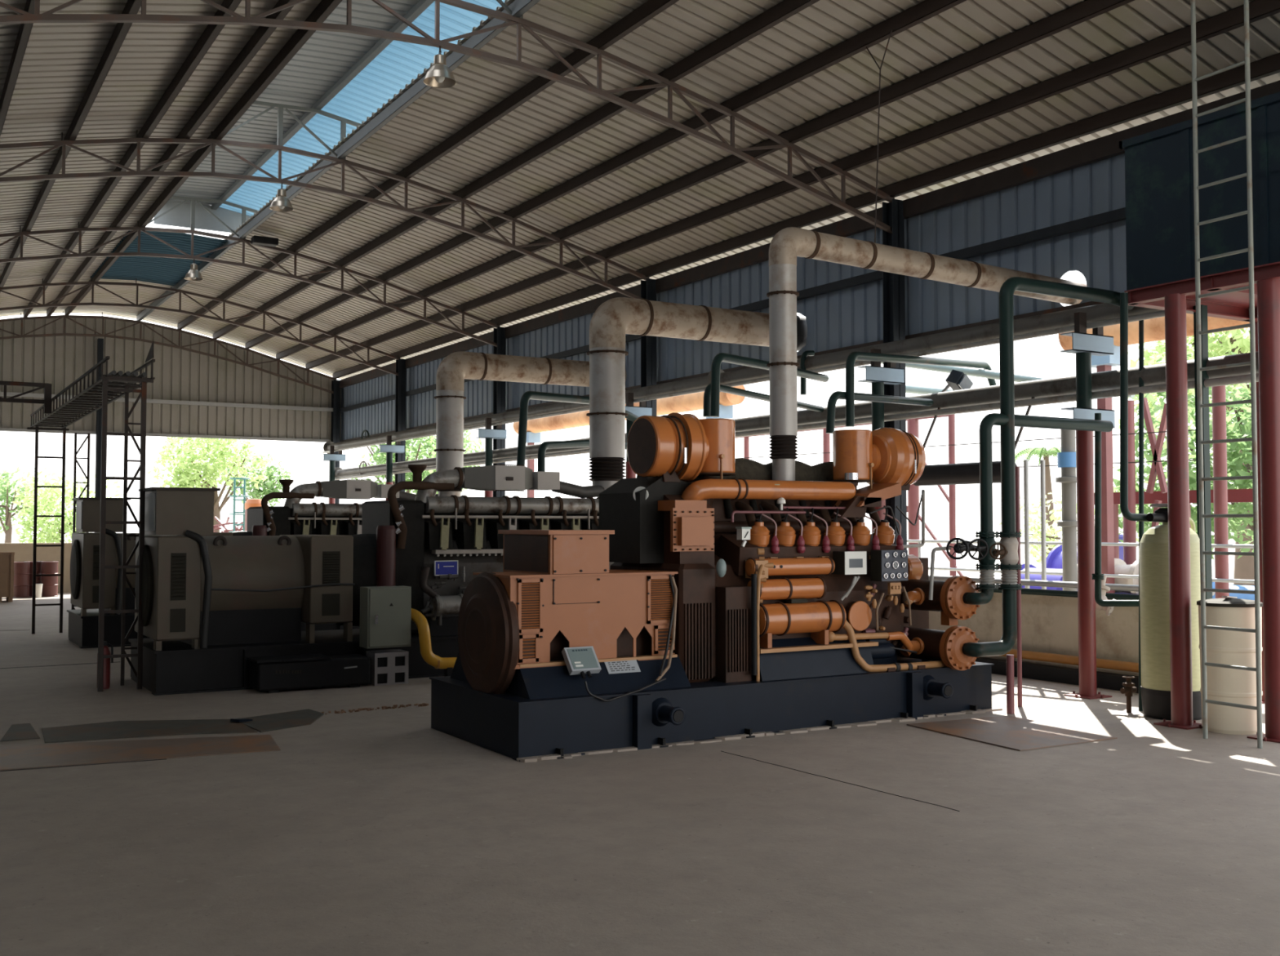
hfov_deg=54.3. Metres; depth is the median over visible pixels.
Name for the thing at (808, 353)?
pipe
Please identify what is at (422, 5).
purlin
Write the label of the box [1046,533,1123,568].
compressor
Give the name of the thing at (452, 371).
exhaust pipe
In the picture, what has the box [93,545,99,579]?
vent
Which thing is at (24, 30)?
purlin
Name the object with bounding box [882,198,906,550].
steel column
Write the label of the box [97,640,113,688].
fire extinguisher
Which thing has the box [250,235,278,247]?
junction box
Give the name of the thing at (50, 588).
drum
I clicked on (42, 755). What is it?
trench cover
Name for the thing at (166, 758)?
trim
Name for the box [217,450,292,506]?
leafy tree
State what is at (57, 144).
roof truss
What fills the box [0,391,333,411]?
trim
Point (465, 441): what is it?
leafy tree
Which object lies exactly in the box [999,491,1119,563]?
leafy tree
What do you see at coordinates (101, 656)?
ladder
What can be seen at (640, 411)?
support
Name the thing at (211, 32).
purlin
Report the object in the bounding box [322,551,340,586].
vent
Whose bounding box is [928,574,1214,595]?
pipe
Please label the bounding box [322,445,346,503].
support
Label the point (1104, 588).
valve
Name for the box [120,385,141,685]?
lattice column
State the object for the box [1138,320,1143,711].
pipe
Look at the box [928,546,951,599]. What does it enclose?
pipe
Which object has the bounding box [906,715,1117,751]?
steel plate
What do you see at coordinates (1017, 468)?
drain pipe
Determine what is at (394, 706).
rubble
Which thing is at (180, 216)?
ceiling
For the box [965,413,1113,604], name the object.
pipe
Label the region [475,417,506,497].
support
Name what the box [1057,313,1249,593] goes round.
insulated pipe
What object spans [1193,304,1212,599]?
post
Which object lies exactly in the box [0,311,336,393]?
roof truss
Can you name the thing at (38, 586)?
paint bucket
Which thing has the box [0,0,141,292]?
purlin
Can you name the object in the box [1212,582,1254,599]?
compressor
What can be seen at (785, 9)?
purlin
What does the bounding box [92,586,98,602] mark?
vent
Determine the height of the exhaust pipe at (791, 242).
2.317 m
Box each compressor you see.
[1020,545,1077,590]
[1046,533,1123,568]
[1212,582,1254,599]
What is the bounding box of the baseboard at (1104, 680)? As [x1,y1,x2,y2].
[975,657,1138,693]
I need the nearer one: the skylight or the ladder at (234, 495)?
the skylight
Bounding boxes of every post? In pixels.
[1113,504,1119,558]
[1123,400,1136,564]
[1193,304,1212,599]
[1211,385,1229,598]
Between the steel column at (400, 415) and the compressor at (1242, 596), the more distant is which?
the steel column at (400, 415)
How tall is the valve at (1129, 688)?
0.305 m
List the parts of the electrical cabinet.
handle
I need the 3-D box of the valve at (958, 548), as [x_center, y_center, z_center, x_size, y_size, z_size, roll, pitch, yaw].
[2.686,0.573,10.211,0.179,0.176,0.712,-1,-2,30]
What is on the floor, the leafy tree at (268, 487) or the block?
the block
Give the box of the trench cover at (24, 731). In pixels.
[0,723,39,742]
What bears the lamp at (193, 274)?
hanging from the roof truss at (192, 230)
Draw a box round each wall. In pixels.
[0,317,341,440]
[0,542,71,592]
[340,153,1126,440]
[928,591,1138,675]
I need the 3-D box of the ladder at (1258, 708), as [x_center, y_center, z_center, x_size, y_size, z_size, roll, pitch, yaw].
[4.340,-0.865,9.242,0.033,5.620,0.485,1,-2,-28]
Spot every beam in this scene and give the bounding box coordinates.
[0,380,51,413]
[323,302,1161,453]
[334,351,1258,477]
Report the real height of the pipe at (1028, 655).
0.088 m
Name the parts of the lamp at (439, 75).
lamp shade, bulb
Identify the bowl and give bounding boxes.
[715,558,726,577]
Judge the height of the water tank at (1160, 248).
1.266 m
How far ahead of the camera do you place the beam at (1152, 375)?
13.12 m
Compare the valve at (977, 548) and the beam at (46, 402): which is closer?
the valve at (977, 548)
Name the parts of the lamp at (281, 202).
lamp shade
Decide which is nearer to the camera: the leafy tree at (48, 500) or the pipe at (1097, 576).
the pipe at (1097, 576)
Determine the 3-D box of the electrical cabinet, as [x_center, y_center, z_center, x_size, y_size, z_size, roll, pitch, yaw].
[-2.558,1.399,12.567,0.454,0.601,0.285,1,-3,-31]
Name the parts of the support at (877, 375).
post, post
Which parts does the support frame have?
plate, deck plate, plate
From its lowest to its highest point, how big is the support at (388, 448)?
3.600 m
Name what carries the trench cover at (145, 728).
on the floor
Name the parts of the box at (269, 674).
lid, handle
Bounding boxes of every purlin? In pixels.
[0,0,141,292]
[275,0,1134,359]
[305,0,1279,368]
[333,53,1279,378]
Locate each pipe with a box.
[322,310,1164,453]
[334,373,1258,479]
[411,608,457,676]
[433,351,626,496]
[513,385,745,497]
[516,391,639,466]
[537,440,626,471]
[586,297,768,489]
[702,383,823,417]
[710,352,828,417]
[766,226,1086,480]
[800,350,814,395]
[826,391,933,433]
[845,351,996,426]
[880,362,1135,397]
[902,489,924,547]
[905,384,953,394]
[912,396,1034,485]
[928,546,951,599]
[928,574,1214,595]
[964,276,1134,657]
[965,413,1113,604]
[977,586,1138,599]
[998,648,1138,672]
[1015,466,1022,706]
[1023,459,1030,588]
[1040,459,1046,589]
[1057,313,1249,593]
[1092,413,1138,606]
[1120,292,1160,522]
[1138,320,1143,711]
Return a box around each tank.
[1119,91,1279,290]
[1139,503,1201,720]
[1196,595,1262,734]
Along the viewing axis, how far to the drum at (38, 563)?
27.78 m
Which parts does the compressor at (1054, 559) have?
motor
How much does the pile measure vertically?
1.717 m
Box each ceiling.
[0,0,1279,379]
[89,230,227,285]
[153,201,250,232]
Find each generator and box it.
[66,479,438,648]
[128,464,613,695]
[429,412,994,761]
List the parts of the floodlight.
arm, glass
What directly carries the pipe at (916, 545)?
attached to the generator at (734, 598)
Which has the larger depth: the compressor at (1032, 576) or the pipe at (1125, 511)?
the compressor at (1032, 576)
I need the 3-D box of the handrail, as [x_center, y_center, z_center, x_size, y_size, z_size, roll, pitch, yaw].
[5.179,1.536,15.171,0.040,1.515,8.300,1,-3,-31]
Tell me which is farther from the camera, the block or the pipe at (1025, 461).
the pipe at (1025, 461)
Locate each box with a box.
[247,653,370,693]
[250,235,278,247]
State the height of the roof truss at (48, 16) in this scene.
2.152 m
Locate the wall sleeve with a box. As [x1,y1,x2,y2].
[796,315,807,351]
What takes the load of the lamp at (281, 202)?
hanging from the roof truss at (57, 144)
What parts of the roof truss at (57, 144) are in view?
ridge frame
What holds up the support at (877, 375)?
on the floor
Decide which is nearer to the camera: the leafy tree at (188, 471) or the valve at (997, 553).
the valve at (997, 553)
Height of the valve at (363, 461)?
0.384 m
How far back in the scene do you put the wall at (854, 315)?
15.17 m
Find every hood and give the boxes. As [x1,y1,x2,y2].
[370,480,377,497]
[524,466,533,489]
[735,527,751,528]
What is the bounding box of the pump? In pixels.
[1114,558,1138,594]
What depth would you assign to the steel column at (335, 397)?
32.74 m
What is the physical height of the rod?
1.955 m
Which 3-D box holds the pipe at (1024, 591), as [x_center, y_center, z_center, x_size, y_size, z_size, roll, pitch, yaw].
[-1.245,1.519,21.869,0.064,0.062,24.200,1,-3,-31]
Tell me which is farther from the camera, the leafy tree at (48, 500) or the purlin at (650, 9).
the leafy tree at (48, 500)
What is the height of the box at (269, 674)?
0.313 m
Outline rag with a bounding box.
[230,718,252,722]
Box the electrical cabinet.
[359,585,411,648]
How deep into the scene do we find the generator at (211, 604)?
12.68 m
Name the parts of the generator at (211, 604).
panel, frame, box lid, frame, head rail, fuel rail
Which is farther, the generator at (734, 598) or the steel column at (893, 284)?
the steel column at (893, 284)
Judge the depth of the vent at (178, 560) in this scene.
11.87 m
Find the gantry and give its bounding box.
[735,397,1253,577]
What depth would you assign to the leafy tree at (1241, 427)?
17.14 m
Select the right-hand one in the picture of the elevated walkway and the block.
the block
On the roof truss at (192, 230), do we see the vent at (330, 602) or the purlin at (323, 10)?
the purlin at (323, 10)
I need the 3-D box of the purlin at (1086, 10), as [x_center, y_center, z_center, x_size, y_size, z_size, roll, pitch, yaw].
[0.272,-3.707,16.201,0.070,0.140,37.200,1,-3,-31]
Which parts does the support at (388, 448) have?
post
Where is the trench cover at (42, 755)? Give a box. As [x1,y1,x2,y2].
[0,734,280,770]
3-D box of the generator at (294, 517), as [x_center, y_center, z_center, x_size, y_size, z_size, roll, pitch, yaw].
[-5.141,1.152,18.311,5.880,2.267,1.525,1,-3,-31]
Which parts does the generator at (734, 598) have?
alternator frame, louvre frame, louvre frame, box lid, pedestal rail, louvre frame, louvre frame, raised panel, ignition rail, water rail, ignition rail, crankcase rail, plate, starter motor, gauge panel, plate, exchanger frame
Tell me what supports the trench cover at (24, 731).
on the floor
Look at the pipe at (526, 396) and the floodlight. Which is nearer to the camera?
the floodlight
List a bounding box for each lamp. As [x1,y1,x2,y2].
[184,258,203,280]
[269,182,293,211]
[423,46,456,88]
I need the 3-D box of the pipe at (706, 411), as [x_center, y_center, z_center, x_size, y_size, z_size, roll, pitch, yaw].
[1.431,-0.748,13.857,0.076,0.354,3.018,-1,-2,31]
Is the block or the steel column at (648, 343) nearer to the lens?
the block
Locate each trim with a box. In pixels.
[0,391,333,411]
[0,427,331,442]
[0,661,119,668]
[0,758,166,771]
[339,80,1279,388]
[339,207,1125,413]
[339,301,1102,442]
[516,706,1002,762]
[720,751,959,811]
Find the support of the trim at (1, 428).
attached to the wall at (59, 361)
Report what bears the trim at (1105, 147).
attached to the wall at (854, 315)
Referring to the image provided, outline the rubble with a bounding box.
[320,702,428,714]
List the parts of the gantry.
post, post, rail, post, post, post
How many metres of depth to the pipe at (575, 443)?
16.49 m
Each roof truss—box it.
[0,0,894,233]
[0,100,648,298]
[0,195,500,346]
[0,276,400,375]
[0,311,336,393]
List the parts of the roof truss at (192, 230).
ridge frame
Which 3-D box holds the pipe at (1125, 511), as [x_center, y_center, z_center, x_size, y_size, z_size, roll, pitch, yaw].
[4.183,-0.583,10.415,0.473,1.908,0.068,1,-2,-25]
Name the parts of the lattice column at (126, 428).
leg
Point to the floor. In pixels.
(380, 832)
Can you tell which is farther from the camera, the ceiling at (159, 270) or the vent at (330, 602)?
the ceiling at (159, 270)
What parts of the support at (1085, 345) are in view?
post, post, plate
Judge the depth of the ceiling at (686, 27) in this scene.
14.59 m
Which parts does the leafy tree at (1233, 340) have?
crown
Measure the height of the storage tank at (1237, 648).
1.050 m
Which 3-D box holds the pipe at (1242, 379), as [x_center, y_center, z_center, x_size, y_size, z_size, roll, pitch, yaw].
[-1.122,-0.420,20.730,0.070,0.128,26.200,1,-3,-31]
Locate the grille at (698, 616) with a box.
[684,602,712,679]
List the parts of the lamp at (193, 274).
lamp shade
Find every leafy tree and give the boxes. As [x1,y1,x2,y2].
[0,465,53,542]
[8,467,123,542]
[147,436,270,532]
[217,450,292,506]
[351,435,438,493]
[404,429,484,493]
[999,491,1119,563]
[1112,346,1253,559]
[1128,327,1254,585]
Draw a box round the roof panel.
[168,0,419,204]
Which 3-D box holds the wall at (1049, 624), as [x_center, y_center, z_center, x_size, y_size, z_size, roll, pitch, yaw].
[-1.220,2.035,22.157,0.220,0.990,25.500,1,-3,-31]
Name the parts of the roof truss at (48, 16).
ridge frame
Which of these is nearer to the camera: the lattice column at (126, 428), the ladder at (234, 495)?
the lattice column at (126, 428)
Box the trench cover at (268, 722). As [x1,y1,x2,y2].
[240,708,324,732]
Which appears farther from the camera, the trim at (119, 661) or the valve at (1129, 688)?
the trim at (119, 661)
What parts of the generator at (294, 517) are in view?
panel, frame, box lid, frame, fuel rail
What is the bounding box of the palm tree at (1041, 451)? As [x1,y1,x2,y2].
[1014,447,1061,555]
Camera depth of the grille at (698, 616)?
9.50 m
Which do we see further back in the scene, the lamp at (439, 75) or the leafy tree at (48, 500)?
the leafy tree at (48, 500)
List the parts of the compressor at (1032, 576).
motor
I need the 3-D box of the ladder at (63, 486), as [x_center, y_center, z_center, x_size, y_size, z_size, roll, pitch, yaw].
[-8.734,0.765,18.424,0.410,3.050,0.040,1,-3,-31]
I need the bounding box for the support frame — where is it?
[1124,261,1279,742]
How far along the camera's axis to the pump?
14.87 m
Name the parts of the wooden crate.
crate panel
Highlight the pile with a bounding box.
[213,516,243,532]
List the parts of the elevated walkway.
rail, rail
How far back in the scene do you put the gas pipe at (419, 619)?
12.59 m
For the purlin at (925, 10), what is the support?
on the roof truss at (192, 230)
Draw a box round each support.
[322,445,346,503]
[377,435,404,500]
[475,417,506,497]
[625,392,652,478]
[857,348,904,533]
[1059,311,1115,699]
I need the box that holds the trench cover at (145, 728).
[41,719,257,742]
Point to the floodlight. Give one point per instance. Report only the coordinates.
(956, 380)
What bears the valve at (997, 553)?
attached to the pipe at (987, 565)
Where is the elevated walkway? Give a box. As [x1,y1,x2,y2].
[26,341,155,431]
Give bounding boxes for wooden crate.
[0,551,14,602]
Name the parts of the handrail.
post, rail, rail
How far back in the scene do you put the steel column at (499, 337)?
23.97 m
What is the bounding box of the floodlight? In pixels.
[941,369,973,391]
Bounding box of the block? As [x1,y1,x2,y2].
[366,648,408,685]
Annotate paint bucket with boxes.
[31,581,43,597]
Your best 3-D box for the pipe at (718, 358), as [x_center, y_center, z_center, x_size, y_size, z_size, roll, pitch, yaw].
[1.515,-0.924,13.629,0.191,0.722,2.977,-1,-2,30]
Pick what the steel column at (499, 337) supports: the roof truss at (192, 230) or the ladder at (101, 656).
the roof truss at (192, 230)
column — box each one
[71,432,90,609]
[94,337,103,497]
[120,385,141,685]
[331,379,340,503]
[395,358,405,500]
[493,326,506,497]
[640,278,656,415]
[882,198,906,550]
[1055,429,1077,591]
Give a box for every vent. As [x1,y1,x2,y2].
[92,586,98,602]
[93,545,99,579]
[169,608,186,632]
[170,552,186,600]
[321,593,339,615]
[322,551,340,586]
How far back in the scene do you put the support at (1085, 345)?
11.63 m
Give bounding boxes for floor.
[0,592,1279,955]
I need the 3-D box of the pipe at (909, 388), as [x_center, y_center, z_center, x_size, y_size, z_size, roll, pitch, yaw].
[4.188,-1.153,16.894,0.120,0.525,2.519,1,-2,-30]
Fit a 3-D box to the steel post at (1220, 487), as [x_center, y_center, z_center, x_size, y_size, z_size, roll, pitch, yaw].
[6.307,0.569,13.531,0.280,3.325,0.280,1,-3,-31]
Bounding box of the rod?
[865,29,892,243]
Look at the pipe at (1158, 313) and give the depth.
14.45 m
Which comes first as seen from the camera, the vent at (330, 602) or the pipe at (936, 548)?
the pipe at (936, 548)
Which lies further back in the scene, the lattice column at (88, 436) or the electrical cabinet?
the lattice column at (88, 436)
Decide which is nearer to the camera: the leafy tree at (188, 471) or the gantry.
the gantry
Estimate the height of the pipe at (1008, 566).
3.242 m
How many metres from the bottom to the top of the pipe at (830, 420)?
0.485 m
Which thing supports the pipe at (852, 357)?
attached to the beam at (1104, 311)
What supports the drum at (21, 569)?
on the floor
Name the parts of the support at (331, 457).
post, post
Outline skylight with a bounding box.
[218,0,505,216]
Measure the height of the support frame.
3.558 m
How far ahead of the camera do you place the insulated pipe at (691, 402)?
23.40 m
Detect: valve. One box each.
[359,460,367,474]
[360,430,370,439]
[946,537,986,559]
[961,537,988,559]
[989,542,1008,559]
[1101,574,1110,599]
[1120,675,1137,712]
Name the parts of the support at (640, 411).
post, post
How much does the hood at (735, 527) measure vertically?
0.015 m
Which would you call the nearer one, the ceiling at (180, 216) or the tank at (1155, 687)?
the tank at (1155, 687)
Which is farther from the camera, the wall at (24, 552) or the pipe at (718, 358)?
the wall at (24, 552)
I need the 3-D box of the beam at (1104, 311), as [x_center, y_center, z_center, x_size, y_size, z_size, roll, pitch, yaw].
[-1.639,-1.186,21.791,0.332,0.332,25.100,1,-3,-31]
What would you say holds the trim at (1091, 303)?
attached to the wall at (854, 315)
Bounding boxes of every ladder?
[31,426,66,634]
[97,374,146,692]
[228,477,249,532]
[1190,0,1262,748]
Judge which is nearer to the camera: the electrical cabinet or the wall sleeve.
the electrical cabinet
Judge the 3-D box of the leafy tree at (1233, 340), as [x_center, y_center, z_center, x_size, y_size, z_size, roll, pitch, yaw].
[12.597,-1.327,25.709,4.350,8.058,5.173,1,-3,-31]
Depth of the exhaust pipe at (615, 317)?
14.90 m
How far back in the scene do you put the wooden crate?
25.80 m
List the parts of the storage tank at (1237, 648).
lid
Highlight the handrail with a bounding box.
[906,539,1254,583]
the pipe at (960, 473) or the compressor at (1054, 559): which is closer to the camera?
the pipe at (960, 473)
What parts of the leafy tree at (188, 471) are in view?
crown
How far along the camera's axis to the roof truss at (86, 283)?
26.36 m
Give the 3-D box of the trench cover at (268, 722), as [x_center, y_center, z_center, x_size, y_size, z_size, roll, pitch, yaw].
[-2.889,1.976,10.184,0.683,0.008,0.957,-2,-3,38]
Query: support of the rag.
on the trench cover at (268, 722)
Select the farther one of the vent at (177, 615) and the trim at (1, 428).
the trim at (1, 428)
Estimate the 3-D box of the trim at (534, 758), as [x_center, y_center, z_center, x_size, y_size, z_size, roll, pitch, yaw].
[1.186,1.949,9.593,4.657,0.022,0.110,1,-3,-31]
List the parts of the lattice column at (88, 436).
leg, leg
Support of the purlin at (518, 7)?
on the roof truss at (192, 230)
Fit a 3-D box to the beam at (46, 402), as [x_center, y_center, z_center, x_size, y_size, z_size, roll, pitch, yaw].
[-8.892,-1.050,15.240,3.080,0.388,0.080,1,-3,-31]
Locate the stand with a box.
[1006,654,1014,714]
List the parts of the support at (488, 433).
post, post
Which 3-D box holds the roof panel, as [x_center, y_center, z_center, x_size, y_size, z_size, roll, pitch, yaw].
[-0.831,-5.264,9.983,0.992,0.088,27.602,1,-3,-31]
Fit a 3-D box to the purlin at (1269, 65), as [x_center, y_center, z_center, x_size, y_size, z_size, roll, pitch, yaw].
[1.547,-3.276,16.956,0.070,0.140,37.200,1,-3,-31]
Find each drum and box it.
[13,561,30,597]
[28,560,43,596]
[40,560,58,596]
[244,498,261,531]
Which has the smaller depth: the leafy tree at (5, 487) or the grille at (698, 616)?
the grille at (698, 616)
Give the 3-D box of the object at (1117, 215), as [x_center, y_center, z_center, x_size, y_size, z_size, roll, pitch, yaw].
[-1.415,-2.174,22.115,0.070,0.100,25.440,1,-3,-31]
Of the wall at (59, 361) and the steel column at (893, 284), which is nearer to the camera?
the steel column at (893, 284)
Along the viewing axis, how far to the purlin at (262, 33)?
15.22 m
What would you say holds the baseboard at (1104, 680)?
attached to the wall at (1049, 624)
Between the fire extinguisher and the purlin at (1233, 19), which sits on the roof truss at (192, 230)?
the purlin at (1233, 19)
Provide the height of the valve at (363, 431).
0.362 m
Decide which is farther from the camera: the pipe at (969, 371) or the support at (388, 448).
the support at (388, 448)
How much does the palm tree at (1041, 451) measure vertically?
4.047 m

